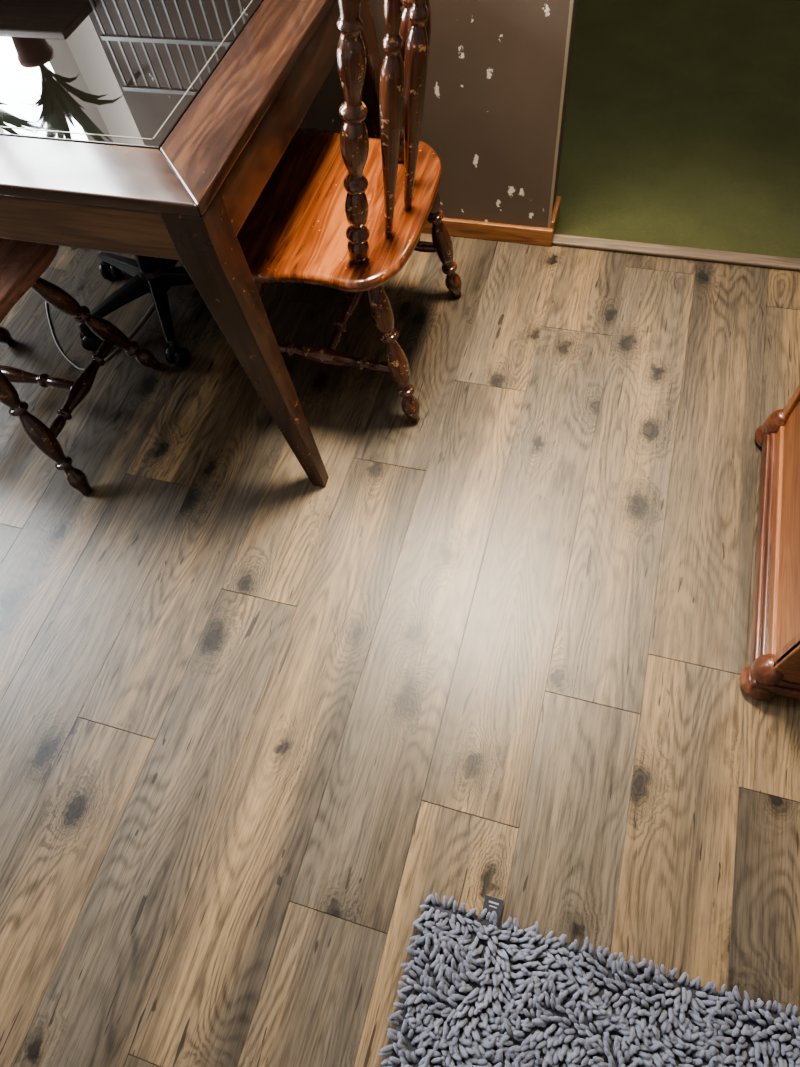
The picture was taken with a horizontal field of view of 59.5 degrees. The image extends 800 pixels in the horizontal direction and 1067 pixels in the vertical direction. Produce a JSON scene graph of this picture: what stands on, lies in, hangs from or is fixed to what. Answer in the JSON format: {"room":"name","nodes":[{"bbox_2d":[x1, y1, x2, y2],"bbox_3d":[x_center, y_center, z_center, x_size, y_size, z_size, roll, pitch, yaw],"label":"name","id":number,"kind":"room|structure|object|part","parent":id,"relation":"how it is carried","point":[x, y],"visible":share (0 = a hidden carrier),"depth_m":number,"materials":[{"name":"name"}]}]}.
{"room":"dining room","nodes":[
{"label":"dining room","id":0,"kind":"room"},
{"bbox_2d":[0,233,799,1066],"bbox_3d":[-0.797,0.705,1.393,3.950,0.050,4.000,12,63,12],"label":"floor","id":1,"kind":"structure","parent":0,"point":[255,715],"depth_m":1.52,"materials":[{"name":"laminate"}]},
{"bbox_2d":[0,238,160,494],"bbox_3d":[-1.054,-0.597,1.495,0.547,1.084,0.530,12,63,12],"label":"dining chair","id":2,"kind":"object","parent":1,"relation":"on","point":[22,263],"visible":0.94,"depth_m":1.69,"materials":[{"name":"brown wood"}]},
{"bbox_3d":[-1.182,-0.617,1.899,0.051,0.444,0.051,-44,83,-6],"label":"leg","id":3,"kind":"part","parent":2,"relation":"part of","materials":[{"name":"brown wood"}]},
{"bbox_3d":[-1.036,-0.566,1.604,0.414,0.040,0.476,12,63,12],"label":"seat","id":4,"kind":"part","parent":2,"relation":"part of","materials":[{"name":"brown wood"}]},
{"bbox_3d":[-0.864,-0.248,1.658,0.051,0.431,0.051,-7,48,13],"label":"leg","id":5,"kind":"part","parent":2,"relation":"part of","materials":[{"name":"brown wood"}]},
{"bbox_3d":[-0.774,-0.534,1.808,0.051,0.444,0.051,-23,70,14],"label":"leg","id":6,"kind":"part","parent":2,"relation":"part of","materials":[{"name":"brown wood"}]},
{"bbox_2d":[45,301,153,369],"bbox_3d":[-0.899,-0.646,2.123,0.410,0.005,0.388,-7,61,3],"label":"power cord","id":7,"kind":"object","parent":1,"relation":"on","point":[146,314],"visible":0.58,"depth_m":2.09,"materials":[{"name":"grey plastic"}]},
{"bbox_2d":[78,252,193,366],"bbox_3d":[-0.725,-0.867,1.875,0.542,0.620,0.525,12,63,12],"label":"office chair","id":8,"kind":"object","parent":1,"relation":"on","point":[154,276],"visible":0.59,"depth_m":2.01,"materials":[{"name":"black plastic"}]},
{"bbox_2d":[78,326,91,336],"bbox_3d":[-0.912,-0.587,2.029,0.028,0.047,0.028,12,63,12],"label":"caster","id":9,"kind":"object","parent":8,"relation":"attached to","point":[85,331],"depth_m":2.02,"materials":[{"name":"black plastic"}]},
{"bbox_2d":[101,260,109,269],"bbox_3d":[-0.912,-0.844,2.172,0.028,0.047,0.028,12,63,12],"label":"caster","id":10,"kind":"object","parent":8,"relation":"attached to","point":[104,265],"depth_m":2.17,"materials":[{"name":"black plastic"}]},
{"bbox_3d":[-0.827,-0.670,2.014,0.238,0.061,0.046,-34,63,-13],"label":"arm","id":11,"kind":"part","parent":8,"relation":"part of","materials":[{"name":"black plastic"}]},
{"bbox_3d":[-0.827,-0.813,2.094,0.238,0.061,0.046,31,68,21],"label":"arm","id":12,"kind":"part","parent":8,"relation":"part of","materials":[{"name":"black plastic"}]},
{"bbox_3d":[-0.672,-0.633,1.976,0.046,0.061,0.238,-18,61,-4],"label":"arm","id":13,"kind":"part","parent":8,"relation":"part of","materials":[{"name":"black plastic"}]},
{"bbox_3d":[-0.676,-0.865,2.106,0.046,0.062,0.239,12,63,12],"label":"arm","id":14,"kind":"part","parent":8,"relation":"part of","materials":[{"name":"black plastic"}]},
{"bbox_2d":[169,343,178,355],"bbox_3d":[-0.634,-0.521,1.961,0.028,0.047,0.028,12,63,12],"label":"caster","id":15,"kind":"object","parent":8,"relation":"attached to","point":[173,347],"depth_m":1.96,"materials":[{"name":"black plastic"}]},
{"bbox_3d":[-0.577,-0.753,2.033,0.238,0.061,0.046,-3,61,5],"label":"arm","id":16,"kind":"part","parent":8,"relation":"part of","materials":[{"name":"black plastic"}]},
{"bbox_2d":[0,0,420,486],"bbox_3d":[-0.911,-0.862,1.811,1.703,0.761,0.934,12,63,12],"label":"dining table","id":17,"kind":"object","parent":1,"relation":"on","point":[150,128],"visible":0.82,"depth_m":1.30,"materials":[{"name":"brown wood"}]},
{"bbox_3d":[-0.943,-1.057,1.494,1.276,0.011,0.626,12,63,12],"label":"glass","id":18,"kind":"part","parent":17,"relation":"part of","materials":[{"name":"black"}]},
{"bbox_3d":[-0.283,-0.356,1.474,0.158,0.737,0.116,12,63,12],"label":"leg","id":19,"kind":"part","parent":17,"relation":"part of","materials":[{"name":"brown wood"}]},
{"bbox_3d":[-0.055,-1.068,1.845,0.158,0.737,0.080,12,63,12],"label":"leg","id":20,"kind":"part","parent":17,"relation":"part of","materials":[{"name":"brown wood"}]},
{"bbox_2d":[237,0,461,421],"bbox_3d":[-0.150,-0.799,1.506,0.530,1.082,0.538,12,63,12],"label":"dining chair","id":21,"kind":"object","parent":1,"relation":"on","point":[346,210],"visible":0.9,"depth_m":1.52,"materials":[{"name":"brown wood"}]},
{"bbox_3d":[-0.356,-0.509,1.747,0.051,0.426,0.051,31,59,13],"label":"leg","id":22,"kind":"part","parent":21,"relation":"part of","materials":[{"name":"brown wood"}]},
{"bbox_3d":[-0.165,-0.750,1.609,0.476,0.040,0.538,12,63,12],"label":"seat","id":23,"kind":"part","parent":21,"relation":"part of","materials":[{"name":"brown wood"}]},
{"bbox_3d":[-0.081,-0.695,1.244,0.051,0.556,0.051,15,66,5],"label":"post","id":24,"kind":"part","parent":21,"relation":"part of","materials":[{"name":"brown wood"}]},
{"bbox_3d":[-0.011,-0.421,1.660,0.051,0.423,0.051,-27,52,-4],"label":"leg","id":25,"kind":"part","parent":21,"relation":"part of","materials":[{"name":"brown wood"}]},
{"bbox_3d":[0.021,-1.013,1.410,0.051,0.556,0.051,15,61,5],"label":"post","id":26,"kind":"part","parent":21,"relation":"part of","materials":[{"name":"brown wood"}]},
{"bbox_3d":[0.107,-0.789,1.852,0.051,0.423,0.051,-37,59,-3],"label":"leg","id":27,"kind":"part","parent":21,"relation":"part of","materials":[{"name":"brown wood"}]},
{"bbox_2d":[379,893,799,1066],"bbox_3d":[0.362,0.955,1.078,0.836,0.029,0.569,12,63,12],"label":"shag rug","id":28,"kind":"object","parent":1,"relation":"on","point":[479,991],"visible":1,"depth_m":1.17,"materials":[{"name":"grey fabric"}]},
{"bbox_2d":[489,901,498,908],"bbox_3d":[0.168,0.669,1.262,0.018,0.001,0.009,12,63,12],"label":"print","id":29,"kind":"object","parent":28,"relation":"on","point":[492,904],"depth_m":1.26,"materials":[{"name":"grey"}]},
{"bbox_2d":[552,234,799,270],"bbox_3d":[1.044,-0.763,1.969,1.248,0.014,0.040,12,63,12],"label":"trim","id":30,"kind":"structure","parent":1,"relation":"on","point":[727,257],"depth_m":2.02,"materials":[{"name":"brown wood"}]},
{"bbox_2d":[740,383,799,699],"bbox_3d":[1.023,-0.036,1.269,0.583,0.530,0.692,12,63,12],"label":"cabinet","id":31,"kind":"object","parent":1,"relation":"on","point":[774,667],"visible":1,"depth_m":1.42,"materials":[{"name":"brown wood"}]},
{"bbox_3d":[0.778,-0.095,1.306,0.014,0.430,0.630,12,63,12],"label":"frame","id":32,"kind":"part","parent":31,"relation":"part of","materials":[{"name":"brown wood"}]},
{"bbox_3d":[0.946,0.220,1.112,0.542,0.430,0.016,12,63,12],"label":"frame","id":33,"kind":"part","parent":31,"relation":"part of","materials":[{"name":"brown wood"}]},
{"bbox_2d":[298,0,577,227],"bbox_3d":[-0.997,-1.777,1.389,2.801,2.400,0.120,12,63,12],"label":"wall","id":34,"kind":"structure","parent":0,"point":[490,116],"depth_m":1.80,"materials":[{"name":"brown paint"}]},
{"bbox_2d":[422,218,552,246],"bbox_3d":[-0.847,-1.141,2.366,2.715,0.055,0.014,12,63,12],"label":"baseboard","id":35,"kind":"structure","parent":34,"relation":"attached to","point":[541,236],"depth_m":2.10,"materials":[{"name":"brown wood"}]},
{"bbox_2d":[550,196,560,235],"bbox_3d":[0.462,-0.943,2.090,0.014,0.061,0.120,12,63,12],"label":"baseboard","id":36,"kind":"structure","parent":34,"relation":"attached to","point":[556,210],"depth_m":2.07,"materials":[{"name":"brown wood"}]},
{"bbox_2d":[548,0,573,227],"bbox_3d":[0.342,-1.383,1.189,0.008,1.995,0.009,12,63,12],"label":"trim","id":37,"kind":"structure","parent":34,"relation":"attached to","point":[571,1],"depth_m":1.75,"materials":[{"name":"beige wood"}]},
{"bbox_2d":[554,0,799,258],"bbox_3d":[0.790,-2.336,2.905,2.749,0.058,3.400,12,63,12],"label":"floor","id":38,"kind":"structure","parent":0,"point":[682,124],"depth_m":2.30,"materials":[{"name":"green carpet"}]}
]}

